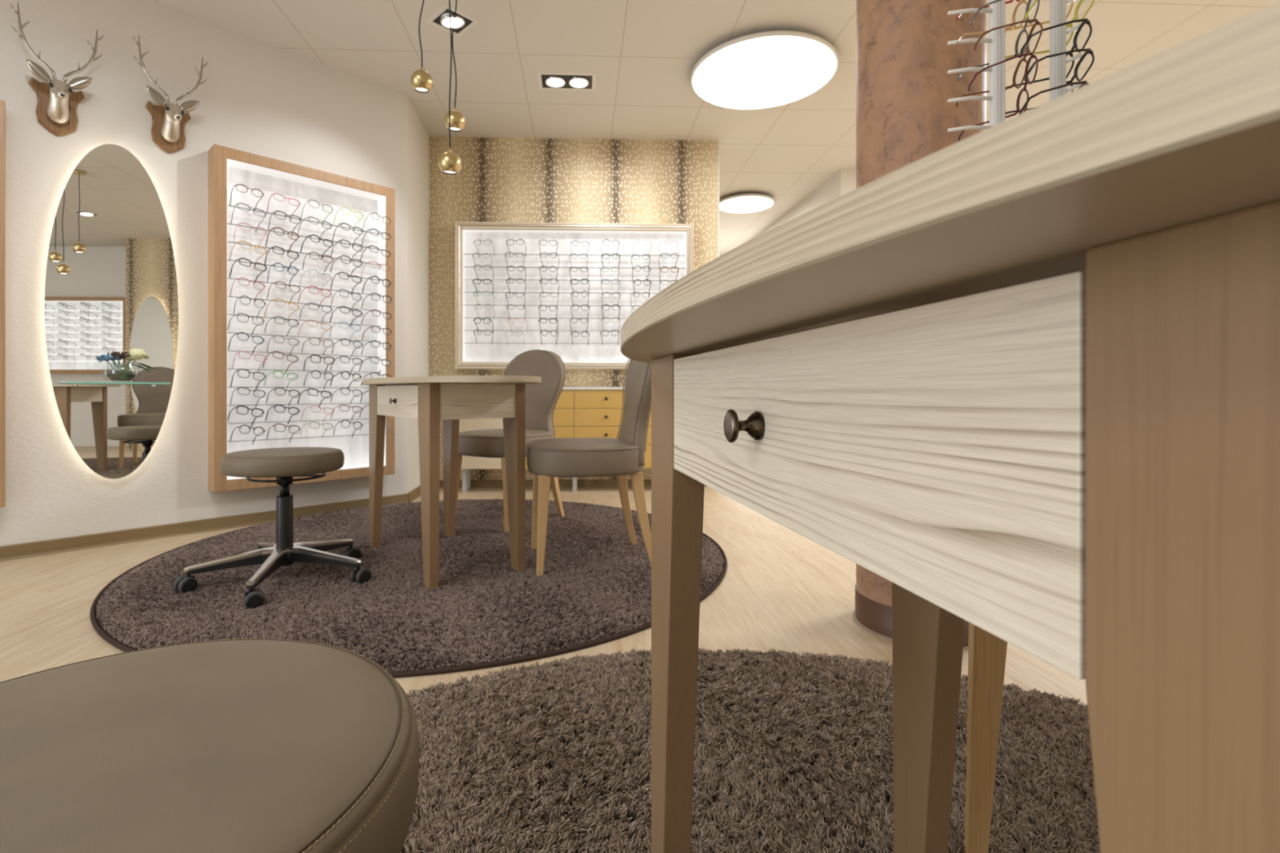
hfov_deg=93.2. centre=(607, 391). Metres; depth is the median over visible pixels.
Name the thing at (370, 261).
eyeglasses
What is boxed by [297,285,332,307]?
eyeglasses
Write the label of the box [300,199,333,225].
eyeglasses
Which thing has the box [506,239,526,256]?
eyeglasses
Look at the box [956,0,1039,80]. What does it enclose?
eyeglasses
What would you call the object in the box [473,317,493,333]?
eyeglasses
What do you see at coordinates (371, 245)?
eyeglasses
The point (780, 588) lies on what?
floor
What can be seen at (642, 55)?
ceiling
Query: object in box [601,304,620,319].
eyeglasses
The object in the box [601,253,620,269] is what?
eyeglasses
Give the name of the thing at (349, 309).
eyeglasses
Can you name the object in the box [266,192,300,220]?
eyeglasses
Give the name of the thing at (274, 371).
eyeglasses
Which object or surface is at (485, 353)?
display
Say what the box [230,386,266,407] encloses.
eyeglasses
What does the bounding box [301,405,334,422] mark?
eyeglasses
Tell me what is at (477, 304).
eyeglasses
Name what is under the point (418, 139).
wall
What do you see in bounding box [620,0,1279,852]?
table
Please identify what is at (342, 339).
eyeglasses
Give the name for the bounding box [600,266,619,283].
eyeglasses
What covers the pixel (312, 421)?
eyeglasses
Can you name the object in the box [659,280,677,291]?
eyeglasses
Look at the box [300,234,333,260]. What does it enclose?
eyeglasses
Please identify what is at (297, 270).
eyeglasses
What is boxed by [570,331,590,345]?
eyeglasses
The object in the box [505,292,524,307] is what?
eyeglasses
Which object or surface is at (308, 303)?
eyeglasses
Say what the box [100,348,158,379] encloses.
flowers
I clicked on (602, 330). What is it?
eyeglasses
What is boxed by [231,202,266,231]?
eyeglasses
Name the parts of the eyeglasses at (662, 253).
frame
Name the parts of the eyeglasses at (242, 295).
frame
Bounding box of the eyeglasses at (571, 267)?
[568,266,588,284]
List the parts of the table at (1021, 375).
leg, knob, knob, drawer, leg, leg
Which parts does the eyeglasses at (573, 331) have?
frame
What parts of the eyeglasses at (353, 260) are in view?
frame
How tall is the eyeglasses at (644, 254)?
0.101 m
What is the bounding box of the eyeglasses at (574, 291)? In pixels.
[570,290,589,307]
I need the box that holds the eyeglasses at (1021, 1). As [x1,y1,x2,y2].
[956,0,1026,43]
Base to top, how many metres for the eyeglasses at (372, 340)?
0.096 m
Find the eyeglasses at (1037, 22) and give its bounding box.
[955,18,1043,106]
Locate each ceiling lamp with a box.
[690,30,839,109]
[719,193,774,213]
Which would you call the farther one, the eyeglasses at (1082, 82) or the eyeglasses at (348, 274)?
the eyeglasses at (348, 274)
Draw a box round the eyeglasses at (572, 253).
[568,253,587,269]
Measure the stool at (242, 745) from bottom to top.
0.466 m
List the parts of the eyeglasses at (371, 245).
frame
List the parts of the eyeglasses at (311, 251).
frame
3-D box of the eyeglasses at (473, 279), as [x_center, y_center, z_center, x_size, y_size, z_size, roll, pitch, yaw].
[-0.884,-0.748,4.313,0.140,0.096,0.126,0,0,-1]
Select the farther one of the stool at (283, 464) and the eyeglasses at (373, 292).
the eyeglasses at (373, 292)
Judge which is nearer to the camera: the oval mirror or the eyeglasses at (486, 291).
the oval mirror
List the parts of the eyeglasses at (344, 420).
frame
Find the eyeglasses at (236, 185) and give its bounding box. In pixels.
[229,183,264,211]
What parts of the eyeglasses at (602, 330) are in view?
frame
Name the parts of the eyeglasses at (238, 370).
frame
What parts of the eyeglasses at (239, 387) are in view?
frame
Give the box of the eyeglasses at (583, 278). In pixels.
[569,278,589,295]
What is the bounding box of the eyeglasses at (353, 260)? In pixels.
[329,254,363,277]
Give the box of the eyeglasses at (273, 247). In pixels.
[264,245,299,271]
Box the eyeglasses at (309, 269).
[298,269,332,293]
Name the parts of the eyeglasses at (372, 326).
frame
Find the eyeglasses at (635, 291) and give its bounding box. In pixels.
[631,291,649,306]
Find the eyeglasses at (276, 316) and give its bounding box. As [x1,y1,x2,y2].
[264,315,299,337]
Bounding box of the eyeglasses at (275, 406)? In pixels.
[265,404,300,424]
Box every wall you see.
[0,0,407,546]
[407,97,429,493]
[429,136,717,479]
[752,168,856,239]
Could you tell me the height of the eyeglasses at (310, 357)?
0.097 m
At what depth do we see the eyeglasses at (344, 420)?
3.42 m
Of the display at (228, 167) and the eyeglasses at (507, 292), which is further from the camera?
the eyeglasses at (507, 292)
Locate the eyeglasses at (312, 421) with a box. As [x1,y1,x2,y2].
[300,421,333,438]
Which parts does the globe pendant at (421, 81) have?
globe, cord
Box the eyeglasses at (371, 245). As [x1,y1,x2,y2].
[360,244,391,269]
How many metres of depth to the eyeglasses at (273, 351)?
3.16 m
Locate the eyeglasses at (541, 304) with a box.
[538,304,557,320]
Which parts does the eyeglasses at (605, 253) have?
frame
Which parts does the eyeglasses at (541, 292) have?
frame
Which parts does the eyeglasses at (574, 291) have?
frame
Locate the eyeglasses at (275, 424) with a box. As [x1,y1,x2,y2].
[266,423,301,441]
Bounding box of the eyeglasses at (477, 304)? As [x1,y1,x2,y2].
[474,303,494,319]
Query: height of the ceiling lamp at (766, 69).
0.056 m
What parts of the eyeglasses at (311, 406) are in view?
frame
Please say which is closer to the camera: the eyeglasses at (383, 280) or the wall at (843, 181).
the eyeglasses at (383, 280)
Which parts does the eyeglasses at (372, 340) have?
frame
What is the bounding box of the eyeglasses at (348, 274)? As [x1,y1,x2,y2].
[330,271,362,294]
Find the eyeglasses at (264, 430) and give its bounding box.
[230,424,265,444]
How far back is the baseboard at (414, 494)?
3.93 m
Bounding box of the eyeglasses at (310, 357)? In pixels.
[303,354,335,373]
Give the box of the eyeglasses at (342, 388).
[330,387,362,404]
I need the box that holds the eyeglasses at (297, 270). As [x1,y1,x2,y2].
[266,262,298,286]
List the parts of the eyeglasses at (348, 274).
frame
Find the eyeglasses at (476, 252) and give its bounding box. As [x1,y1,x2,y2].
[472,252,492,269]
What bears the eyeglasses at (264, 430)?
on the display at (228, 167)
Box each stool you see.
[0,638,419,852]
[173,447,371,609]
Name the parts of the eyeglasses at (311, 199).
frame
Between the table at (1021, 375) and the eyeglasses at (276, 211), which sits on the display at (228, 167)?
the eyeglasses at (276, 211)
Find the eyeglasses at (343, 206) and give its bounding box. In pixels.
[333,206,364,231]
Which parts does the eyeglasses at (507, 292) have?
frame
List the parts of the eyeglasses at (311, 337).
frame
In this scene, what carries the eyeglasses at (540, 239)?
on the display at (485, 353)
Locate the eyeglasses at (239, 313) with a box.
[227,312,264,335]
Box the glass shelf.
[66,381,170,386]
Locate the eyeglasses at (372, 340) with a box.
[360,340,391,355]
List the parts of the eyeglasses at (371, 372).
frame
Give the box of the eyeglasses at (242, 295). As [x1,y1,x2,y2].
[233,295,266,319]
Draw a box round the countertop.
[561,386,624,389]
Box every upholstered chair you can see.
[455,349,565,533]
[526,358,651,577]
[964,622,1007,852]
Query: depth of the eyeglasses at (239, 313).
3.05 m
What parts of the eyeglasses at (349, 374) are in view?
frame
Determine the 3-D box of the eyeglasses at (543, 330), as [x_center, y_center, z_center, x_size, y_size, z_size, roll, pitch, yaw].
[-0.416,-0.387,4.327,0.130,0.104,0.126,0,0,-6]
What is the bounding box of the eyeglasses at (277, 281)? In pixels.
[266,280,301,302]
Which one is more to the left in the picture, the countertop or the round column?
the countertop
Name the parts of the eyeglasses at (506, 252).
frame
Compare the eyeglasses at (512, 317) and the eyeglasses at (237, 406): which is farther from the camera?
the eyeglasses at (512, 317)
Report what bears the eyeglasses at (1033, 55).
hanging from the rack
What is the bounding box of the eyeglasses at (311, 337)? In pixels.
[301,337,333,356]
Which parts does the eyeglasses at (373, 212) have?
frame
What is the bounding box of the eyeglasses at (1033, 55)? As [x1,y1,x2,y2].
[957,52,1038,141]
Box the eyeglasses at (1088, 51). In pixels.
[1005,48,1094,114]
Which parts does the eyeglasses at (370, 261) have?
frame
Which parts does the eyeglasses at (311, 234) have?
frame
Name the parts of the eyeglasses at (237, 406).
frame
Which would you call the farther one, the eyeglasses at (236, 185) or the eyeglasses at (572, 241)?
the eyeglasses at (572, 241)
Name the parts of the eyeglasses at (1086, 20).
frame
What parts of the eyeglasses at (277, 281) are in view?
frame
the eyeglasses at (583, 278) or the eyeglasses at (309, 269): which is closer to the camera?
the eyeglasses at (309, 269)
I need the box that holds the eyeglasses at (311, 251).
[302,251,333,275]
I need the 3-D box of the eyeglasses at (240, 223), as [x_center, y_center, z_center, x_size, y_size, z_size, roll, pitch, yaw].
[-1.825,-0.795,3.090,0.133,0.101,0.128,0,0,-41]
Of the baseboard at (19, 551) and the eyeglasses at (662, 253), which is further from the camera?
the eyeglasses at (662, 253)
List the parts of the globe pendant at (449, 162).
globe, cord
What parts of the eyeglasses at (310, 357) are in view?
frame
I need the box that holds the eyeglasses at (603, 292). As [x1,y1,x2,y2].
[601,292,620,307]
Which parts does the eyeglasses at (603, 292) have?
frame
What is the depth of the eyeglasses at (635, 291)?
4.29 m
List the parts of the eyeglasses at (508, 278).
frame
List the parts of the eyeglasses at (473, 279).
frame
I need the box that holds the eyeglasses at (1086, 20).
[1005,17,1092,90]
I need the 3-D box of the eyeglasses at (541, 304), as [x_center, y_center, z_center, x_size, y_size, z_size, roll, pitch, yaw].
[-0.423,-0.562,4.326,0.138,0.104,0.125,0,0,-4]
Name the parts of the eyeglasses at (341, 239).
frame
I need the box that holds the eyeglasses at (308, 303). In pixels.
[299,302,332,323]
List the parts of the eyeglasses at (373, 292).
frame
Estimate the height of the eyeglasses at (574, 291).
0.103 m
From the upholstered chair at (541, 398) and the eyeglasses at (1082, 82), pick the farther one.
the upholstered chair at (541, 398)
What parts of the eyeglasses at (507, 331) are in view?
frame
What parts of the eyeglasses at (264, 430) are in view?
frame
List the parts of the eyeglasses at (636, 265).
frame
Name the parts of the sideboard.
door, drawer, drawer, drawer, drawer, drawer, drawer, drawer, drawer, drawer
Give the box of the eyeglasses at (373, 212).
[362,212,391,231]
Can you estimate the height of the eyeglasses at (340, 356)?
0.095 m
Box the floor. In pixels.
[0,486,1087,706]
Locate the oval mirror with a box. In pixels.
[44,143,178,479]
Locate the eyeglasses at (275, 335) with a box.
[266,335,299,355]
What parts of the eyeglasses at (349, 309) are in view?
frame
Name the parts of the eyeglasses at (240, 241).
frame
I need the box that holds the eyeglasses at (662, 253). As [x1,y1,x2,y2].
[658,253,679,267]
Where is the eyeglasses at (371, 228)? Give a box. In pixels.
[361,228,391,246]
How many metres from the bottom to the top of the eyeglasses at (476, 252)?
0.093 m
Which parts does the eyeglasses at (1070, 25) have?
frame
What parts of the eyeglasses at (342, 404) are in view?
frame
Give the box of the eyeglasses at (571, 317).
[569,317,588,333]
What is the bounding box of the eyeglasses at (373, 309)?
[360,309,391,329]
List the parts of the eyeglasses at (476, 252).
frame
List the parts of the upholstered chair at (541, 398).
leg, leg, seat, backrest, leg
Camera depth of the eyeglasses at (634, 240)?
4.30 m
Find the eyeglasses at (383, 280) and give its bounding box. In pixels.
[361,275,391,293]
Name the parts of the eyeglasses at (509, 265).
frame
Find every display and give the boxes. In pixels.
[0,99,5,506]
[208,143,395,492]
[455,222,693,369]
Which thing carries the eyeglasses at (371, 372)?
on the display at (228, 167)
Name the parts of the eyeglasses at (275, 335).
frame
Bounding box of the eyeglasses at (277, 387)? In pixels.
[266,386,300,407]
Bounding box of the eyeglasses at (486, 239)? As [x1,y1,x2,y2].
[473,239,494,257]
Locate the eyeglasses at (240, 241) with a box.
[229,240,266,267]
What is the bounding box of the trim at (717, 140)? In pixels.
[717,140,719,257]
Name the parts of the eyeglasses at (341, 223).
frame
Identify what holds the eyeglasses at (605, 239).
on the display at (485, 353)
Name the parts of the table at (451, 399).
leg, knob, drawer, leg, leg, leg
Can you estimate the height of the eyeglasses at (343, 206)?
0.102 m
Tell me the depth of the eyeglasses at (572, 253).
4.28 m
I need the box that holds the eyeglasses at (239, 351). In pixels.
[231,351,266,371]
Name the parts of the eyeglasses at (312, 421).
frame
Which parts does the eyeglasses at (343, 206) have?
frame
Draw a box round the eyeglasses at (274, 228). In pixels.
[265,226,299,253]
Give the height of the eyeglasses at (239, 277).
0.105 m
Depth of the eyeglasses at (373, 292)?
3.52 m
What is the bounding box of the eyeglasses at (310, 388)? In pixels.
[297,387,332,407]
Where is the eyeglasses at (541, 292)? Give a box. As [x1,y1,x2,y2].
[539,292,559,306]
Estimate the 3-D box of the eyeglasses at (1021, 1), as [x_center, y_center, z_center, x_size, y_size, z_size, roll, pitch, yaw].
[0.782,-0.780,1.220,0.152,0.123,0.115,0,0,-2]
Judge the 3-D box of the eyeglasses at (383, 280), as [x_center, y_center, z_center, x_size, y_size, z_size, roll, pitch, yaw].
[-1.357,-0.617,3.560,0.130,0.110,0.129,0,0,-42]
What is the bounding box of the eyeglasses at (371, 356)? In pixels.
[359,355,391,375]
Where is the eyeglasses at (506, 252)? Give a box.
[505,252,524,266]
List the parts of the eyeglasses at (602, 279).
frame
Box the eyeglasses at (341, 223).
[332,222,363,247]
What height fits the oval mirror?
1.519 m
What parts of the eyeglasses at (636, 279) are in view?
frame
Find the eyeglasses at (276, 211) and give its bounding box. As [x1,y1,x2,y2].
[267,210,301,236]
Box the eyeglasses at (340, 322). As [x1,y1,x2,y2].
[329,321,361,340]
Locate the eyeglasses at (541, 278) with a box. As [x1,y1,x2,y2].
[539,278,559,292]
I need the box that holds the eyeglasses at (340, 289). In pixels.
[330,288,362,312]
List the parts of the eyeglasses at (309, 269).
frame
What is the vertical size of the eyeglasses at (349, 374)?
0.105 m
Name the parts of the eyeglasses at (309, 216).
frame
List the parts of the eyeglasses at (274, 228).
frame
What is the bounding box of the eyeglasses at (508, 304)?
[506,304,525,320]
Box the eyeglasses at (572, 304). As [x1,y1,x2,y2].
[570,304,589,319]
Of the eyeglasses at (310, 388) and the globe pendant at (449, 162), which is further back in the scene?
the eyeglasses at (310, 388)
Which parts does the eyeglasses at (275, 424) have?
frame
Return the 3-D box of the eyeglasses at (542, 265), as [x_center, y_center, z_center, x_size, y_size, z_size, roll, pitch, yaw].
[-0.420,-0.839,4.325,0.130,0.106,0.124,0,0,-3]
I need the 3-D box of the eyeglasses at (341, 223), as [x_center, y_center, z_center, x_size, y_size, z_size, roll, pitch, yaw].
[-1.476,-0.891,3.441,0.134,0.105,0.128,0,0,-42]
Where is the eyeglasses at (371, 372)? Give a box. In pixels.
[360,372,391,386]
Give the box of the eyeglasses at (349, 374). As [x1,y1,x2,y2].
[329,370,361,388]
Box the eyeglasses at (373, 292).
[361,292,391,307]
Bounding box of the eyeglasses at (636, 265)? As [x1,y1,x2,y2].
[631,265,650,283]
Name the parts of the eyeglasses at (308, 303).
frame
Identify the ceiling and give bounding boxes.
[151,0,1279,254]
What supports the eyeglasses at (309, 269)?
on the display at (228, 167)
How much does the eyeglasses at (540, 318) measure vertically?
0.098 m
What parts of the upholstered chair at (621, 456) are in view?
leg, leg, seat, leg, backrest, leg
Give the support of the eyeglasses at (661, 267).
on the display at (485, 353)
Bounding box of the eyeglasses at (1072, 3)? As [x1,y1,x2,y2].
[1005,1,1073,32]
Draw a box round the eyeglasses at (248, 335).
[227,332,264,354]
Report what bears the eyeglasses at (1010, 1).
hanging from the rack
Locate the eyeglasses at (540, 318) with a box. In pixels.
[538,318,558,331]
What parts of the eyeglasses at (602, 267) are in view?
frame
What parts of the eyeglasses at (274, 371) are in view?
frame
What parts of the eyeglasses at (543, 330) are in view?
frame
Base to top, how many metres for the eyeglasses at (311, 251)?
0.097 m
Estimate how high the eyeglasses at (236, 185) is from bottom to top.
0.094 m
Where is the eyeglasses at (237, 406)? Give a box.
[227,405,264,426]
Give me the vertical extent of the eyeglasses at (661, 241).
0.090 m
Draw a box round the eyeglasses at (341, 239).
[330,239,362,262]
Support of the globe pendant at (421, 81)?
hanging from the ceiling
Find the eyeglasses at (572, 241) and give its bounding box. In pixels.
[570,240,589,257]
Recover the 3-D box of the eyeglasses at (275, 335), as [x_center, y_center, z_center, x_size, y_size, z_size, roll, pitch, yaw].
[-1.716,-0.243,3.200,0.134,0.100,0.129,0,0,-42]
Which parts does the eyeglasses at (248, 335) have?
frame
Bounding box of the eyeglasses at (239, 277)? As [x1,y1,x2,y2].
[230,277,265,301]
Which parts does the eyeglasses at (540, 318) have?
frame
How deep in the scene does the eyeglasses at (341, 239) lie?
3.41 m
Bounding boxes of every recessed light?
[426,4,479,36]
[537,71,595,90]
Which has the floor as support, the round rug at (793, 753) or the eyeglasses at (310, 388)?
the round rug at (793, 753)
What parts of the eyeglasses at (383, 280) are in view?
frame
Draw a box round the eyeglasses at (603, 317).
[601,317,620,331]
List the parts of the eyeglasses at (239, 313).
frame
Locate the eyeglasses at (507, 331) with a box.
[505,330,524,346]
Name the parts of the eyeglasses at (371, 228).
frame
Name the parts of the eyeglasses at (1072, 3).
frame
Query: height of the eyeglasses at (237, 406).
0.116 m
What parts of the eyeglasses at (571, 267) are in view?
frame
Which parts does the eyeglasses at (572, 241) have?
frame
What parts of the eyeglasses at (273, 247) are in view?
frame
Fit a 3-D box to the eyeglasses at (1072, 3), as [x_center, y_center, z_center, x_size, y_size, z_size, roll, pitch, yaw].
[0.894,-0.799,1.247,0.136,0.113,0.137,0,0,10]
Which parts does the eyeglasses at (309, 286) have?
frame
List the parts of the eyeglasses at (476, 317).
frame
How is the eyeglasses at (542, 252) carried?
on the display at (485, 353)
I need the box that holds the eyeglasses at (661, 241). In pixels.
[658,240,678,257]
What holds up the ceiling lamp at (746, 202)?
attached to the ceiling
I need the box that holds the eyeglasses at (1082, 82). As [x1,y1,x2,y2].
[1018,80,1088,114]
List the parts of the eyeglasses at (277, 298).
frame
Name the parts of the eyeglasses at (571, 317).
frame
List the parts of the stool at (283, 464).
arm, arm, arm, seat, mounting plate, gas rod, arm, arm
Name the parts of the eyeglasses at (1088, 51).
frame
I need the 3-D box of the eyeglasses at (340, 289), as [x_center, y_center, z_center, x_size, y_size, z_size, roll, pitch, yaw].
[-1.482,-0.516,3.433,0.138,0.113,0.126,0,0,-42]
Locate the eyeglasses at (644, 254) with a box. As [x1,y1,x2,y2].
[631,253,650,271]
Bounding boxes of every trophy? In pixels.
[10,2,103,136]
[132,35,208,153]
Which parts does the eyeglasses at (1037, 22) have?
frame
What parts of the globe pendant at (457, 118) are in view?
globe, cord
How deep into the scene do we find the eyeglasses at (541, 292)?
4.28 m
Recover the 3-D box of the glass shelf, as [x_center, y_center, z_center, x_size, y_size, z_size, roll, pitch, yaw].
[-2.184,-0.032,2.699,0.130,0.020,0.399,0,0,43]
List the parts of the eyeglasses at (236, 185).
frame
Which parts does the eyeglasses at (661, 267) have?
frame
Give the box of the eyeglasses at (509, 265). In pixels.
[506,265,525,282]
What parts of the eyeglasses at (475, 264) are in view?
frame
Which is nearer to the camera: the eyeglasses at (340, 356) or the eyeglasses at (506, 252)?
the eyeglasses at (340, 356)
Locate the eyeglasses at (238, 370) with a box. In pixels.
[230,368,266,391]
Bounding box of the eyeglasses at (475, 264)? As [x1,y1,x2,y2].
[473,264,493,281]
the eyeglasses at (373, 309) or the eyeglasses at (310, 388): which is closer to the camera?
the eyeglasses at (310, 388)
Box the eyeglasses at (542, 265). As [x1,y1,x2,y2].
[539,265,557,283]
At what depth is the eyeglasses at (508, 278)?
4.27 m
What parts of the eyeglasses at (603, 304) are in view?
frame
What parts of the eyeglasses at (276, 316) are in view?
frame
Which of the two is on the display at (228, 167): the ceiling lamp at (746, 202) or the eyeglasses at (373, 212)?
the eyeglasses at (373, 212)
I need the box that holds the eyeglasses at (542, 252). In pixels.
[539,252,559,269]
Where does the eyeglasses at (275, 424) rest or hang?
on the display at (228, 167)
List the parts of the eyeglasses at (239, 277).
frame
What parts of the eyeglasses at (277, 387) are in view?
frame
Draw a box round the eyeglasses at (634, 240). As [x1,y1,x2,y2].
[632,240,651,257]
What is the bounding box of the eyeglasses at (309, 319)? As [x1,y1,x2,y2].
[297,319,332,340]
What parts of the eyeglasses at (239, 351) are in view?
frame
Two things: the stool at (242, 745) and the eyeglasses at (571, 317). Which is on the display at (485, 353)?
the eyeglasses at (571, 317)
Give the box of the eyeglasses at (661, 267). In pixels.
[659,266,679,281]
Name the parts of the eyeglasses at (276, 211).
frame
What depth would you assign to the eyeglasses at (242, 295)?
3.06 m
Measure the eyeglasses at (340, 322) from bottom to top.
0.097 m
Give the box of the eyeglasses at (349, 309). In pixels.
[329,306,362,327]
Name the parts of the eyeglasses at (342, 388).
frame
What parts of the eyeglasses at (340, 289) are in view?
frame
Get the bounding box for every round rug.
[89,498,727,677]
[400,647,1100,852]
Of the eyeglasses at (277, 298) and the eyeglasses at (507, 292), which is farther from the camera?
the eyeglasses at (507, 292)
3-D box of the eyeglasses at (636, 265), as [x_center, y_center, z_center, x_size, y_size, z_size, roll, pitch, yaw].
[0.243,-0.845,4.347,0.130,0.107,0.124,0,0,-6]
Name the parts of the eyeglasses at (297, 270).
frame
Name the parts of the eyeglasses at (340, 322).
frame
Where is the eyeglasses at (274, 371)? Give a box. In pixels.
[263,370,298,388]
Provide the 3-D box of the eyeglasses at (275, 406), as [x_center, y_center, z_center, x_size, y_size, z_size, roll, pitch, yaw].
[-1.717,0.122,3.197,0.138,0.112,0.128,0,0,-44]
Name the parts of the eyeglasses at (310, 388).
frame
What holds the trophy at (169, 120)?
attached to the wall at (51, 493)
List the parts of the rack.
rod, rod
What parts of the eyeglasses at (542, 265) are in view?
frame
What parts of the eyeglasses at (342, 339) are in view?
frame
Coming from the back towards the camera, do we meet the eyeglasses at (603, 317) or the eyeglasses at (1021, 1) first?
the eyeglasses at (603, 317)
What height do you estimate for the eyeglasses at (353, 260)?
0.100 m
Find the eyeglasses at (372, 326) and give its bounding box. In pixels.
[361,325,391,340]
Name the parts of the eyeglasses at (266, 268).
frame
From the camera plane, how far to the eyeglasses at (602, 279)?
4.29 m
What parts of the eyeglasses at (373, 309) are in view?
frame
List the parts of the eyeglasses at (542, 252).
frame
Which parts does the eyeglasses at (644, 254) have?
frame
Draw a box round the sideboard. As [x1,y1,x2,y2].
[458,386,651,492]
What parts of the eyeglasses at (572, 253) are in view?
frame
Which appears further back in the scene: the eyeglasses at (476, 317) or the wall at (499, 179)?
the wall at (499, 179)
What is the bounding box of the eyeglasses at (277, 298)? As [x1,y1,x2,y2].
[264,297,299,322]
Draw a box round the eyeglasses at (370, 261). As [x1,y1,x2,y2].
[360,261,390,277]
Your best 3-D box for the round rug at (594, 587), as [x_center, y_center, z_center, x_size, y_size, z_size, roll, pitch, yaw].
[-0.697,0.694,2.662,2.404,0.012,2.404,0,0,25]
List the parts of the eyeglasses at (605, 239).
frame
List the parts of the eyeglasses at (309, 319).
frame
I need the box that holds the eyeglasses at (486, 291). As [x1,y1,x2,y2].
[472,290,493,303]
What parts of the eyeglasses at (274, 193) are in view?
frame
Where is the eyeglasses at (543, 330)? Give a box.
[540,329,558,345]
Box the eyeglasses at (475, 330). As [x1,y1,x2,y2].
[473,329,493,342]
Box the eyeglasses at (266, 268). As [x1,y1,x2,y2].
[229,257,267,284]
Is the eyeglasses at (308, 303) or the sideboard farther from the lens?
the sideboard
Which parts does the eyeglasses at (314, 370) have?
frame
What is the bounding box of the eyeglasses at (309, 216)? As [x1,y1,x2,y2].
[297,216,332,238]
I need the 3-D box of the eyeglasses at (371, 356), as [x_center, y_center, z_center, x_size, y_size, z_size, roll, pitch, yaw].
[-1.364,-0.149,3.554,0.128,0.111,0.141,0,0,43]
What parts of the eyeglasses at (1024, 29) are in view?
frame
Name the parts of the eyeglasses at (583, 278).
frame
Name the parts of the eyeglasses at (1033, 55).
frame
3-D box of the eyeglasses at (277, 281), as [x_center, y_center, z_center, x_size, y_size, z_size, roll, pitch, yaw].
[-1.714,-0.523,3.203,0.134,0.102,0.129,0,0,-45]
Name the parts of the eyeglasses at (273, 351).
frame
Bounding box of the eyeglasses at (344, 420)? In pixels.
[333,419,363,438]
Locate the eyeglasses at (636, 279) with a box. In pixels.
[633,279,651,296]
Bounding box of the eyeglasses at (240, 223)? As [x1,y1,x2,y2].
[233,222,266,249]
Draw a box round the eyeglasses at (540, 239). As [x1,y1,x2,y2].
[538,239,558,255]
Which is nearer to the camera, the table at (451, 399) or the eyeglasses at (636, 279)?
the table at (451, 399)
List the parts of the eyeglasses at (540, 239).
frame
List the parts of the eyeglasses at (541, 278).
frame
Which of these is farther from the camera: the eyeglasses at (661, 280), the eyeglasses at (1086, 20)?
the eyeglasses at (661, 280)
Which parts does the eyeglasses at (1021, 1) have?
frame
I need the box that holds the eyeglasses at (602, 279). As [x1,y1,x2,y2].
[600,279,620,295]
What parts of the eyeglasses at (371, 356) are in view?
frame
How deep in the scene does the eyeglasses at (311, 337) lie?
3.29 m
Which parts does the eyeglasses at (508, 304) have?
frame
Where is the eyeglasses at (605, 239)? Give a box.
[601,239,619,257]
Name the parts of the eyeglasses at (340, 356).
frame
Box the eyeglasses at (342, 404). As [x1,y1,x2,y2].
[330,404,362,421]
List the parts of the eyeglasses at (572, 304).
frame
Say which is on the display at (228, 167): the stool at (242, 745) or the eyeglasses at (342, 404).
the eyeglasses at (342, 404)
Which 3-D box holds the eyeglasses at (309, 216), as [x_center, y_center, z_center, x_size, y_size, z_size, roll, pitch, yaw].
[-1.604,-0.893,3.316,0.131,0.094,0.138,0,0,41]
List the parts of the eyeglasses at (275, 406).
frame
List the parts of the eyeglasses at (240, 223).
frame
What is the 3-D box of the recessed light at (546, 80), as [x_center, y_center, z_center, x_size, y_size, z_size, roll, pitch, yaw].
[-0.241,-1.855,3.620,0.345,0.014,0.200,0,0,-3]
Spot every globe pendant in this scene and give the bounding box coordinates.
[410,0,432,93]
[438,0,462,174]
[444,0,465,131]
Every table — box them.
[362,375,541,590]
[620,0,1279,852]
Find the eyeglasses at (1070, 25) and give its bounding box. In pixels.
[1005,0,1094,57]
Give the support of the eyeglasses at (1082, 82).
hanging from the rack
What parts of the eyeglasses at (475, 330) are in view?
frame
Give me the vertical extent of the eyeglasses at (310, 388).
0.109 m
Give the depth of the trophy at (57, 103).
2.58 m
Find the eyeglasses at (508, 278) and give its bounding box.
[506,278,525,295]
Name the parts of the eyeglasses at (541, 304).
frame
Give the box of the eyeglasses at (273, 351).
[262,351,298,373]
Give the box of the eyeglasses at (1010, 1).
[955,0,1020,20]
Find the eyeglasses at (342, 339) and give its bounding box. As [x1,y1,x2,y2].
[331,338,363,357]
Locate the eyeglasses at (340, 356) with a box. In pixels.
[330,355,362,373]
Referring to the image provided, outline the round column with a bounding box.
[852,0,986,650]
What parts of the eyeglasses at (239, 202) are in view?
frame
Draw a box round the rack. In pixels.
[947,0,1081,132]
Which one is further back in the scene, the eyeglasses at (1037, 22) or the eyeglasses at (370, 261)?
the eyeglasses at (370, 261)
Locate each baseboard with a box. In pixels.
[0,493,408,561]
[407,485,420,502]
[439,479,706,488]
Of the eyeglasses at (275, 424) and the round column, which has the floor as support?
the round column
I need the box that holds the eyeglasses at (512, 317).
[506,317,527,332]
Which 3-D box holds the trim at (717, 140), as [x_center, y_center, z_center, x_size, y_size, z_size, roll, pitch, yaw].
[0.822,-0.580,4.540,0.012,2.560,0.140,0,0,-2]
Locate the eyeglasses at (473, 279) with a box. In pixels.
[472,279,493,294]
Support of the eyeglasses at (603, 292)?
on the display at (485, 353)
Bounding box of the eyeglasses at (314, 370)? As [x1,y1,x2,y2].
[303,369,334,389]
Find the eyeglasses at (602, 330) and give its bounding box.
[600,329,619,345]

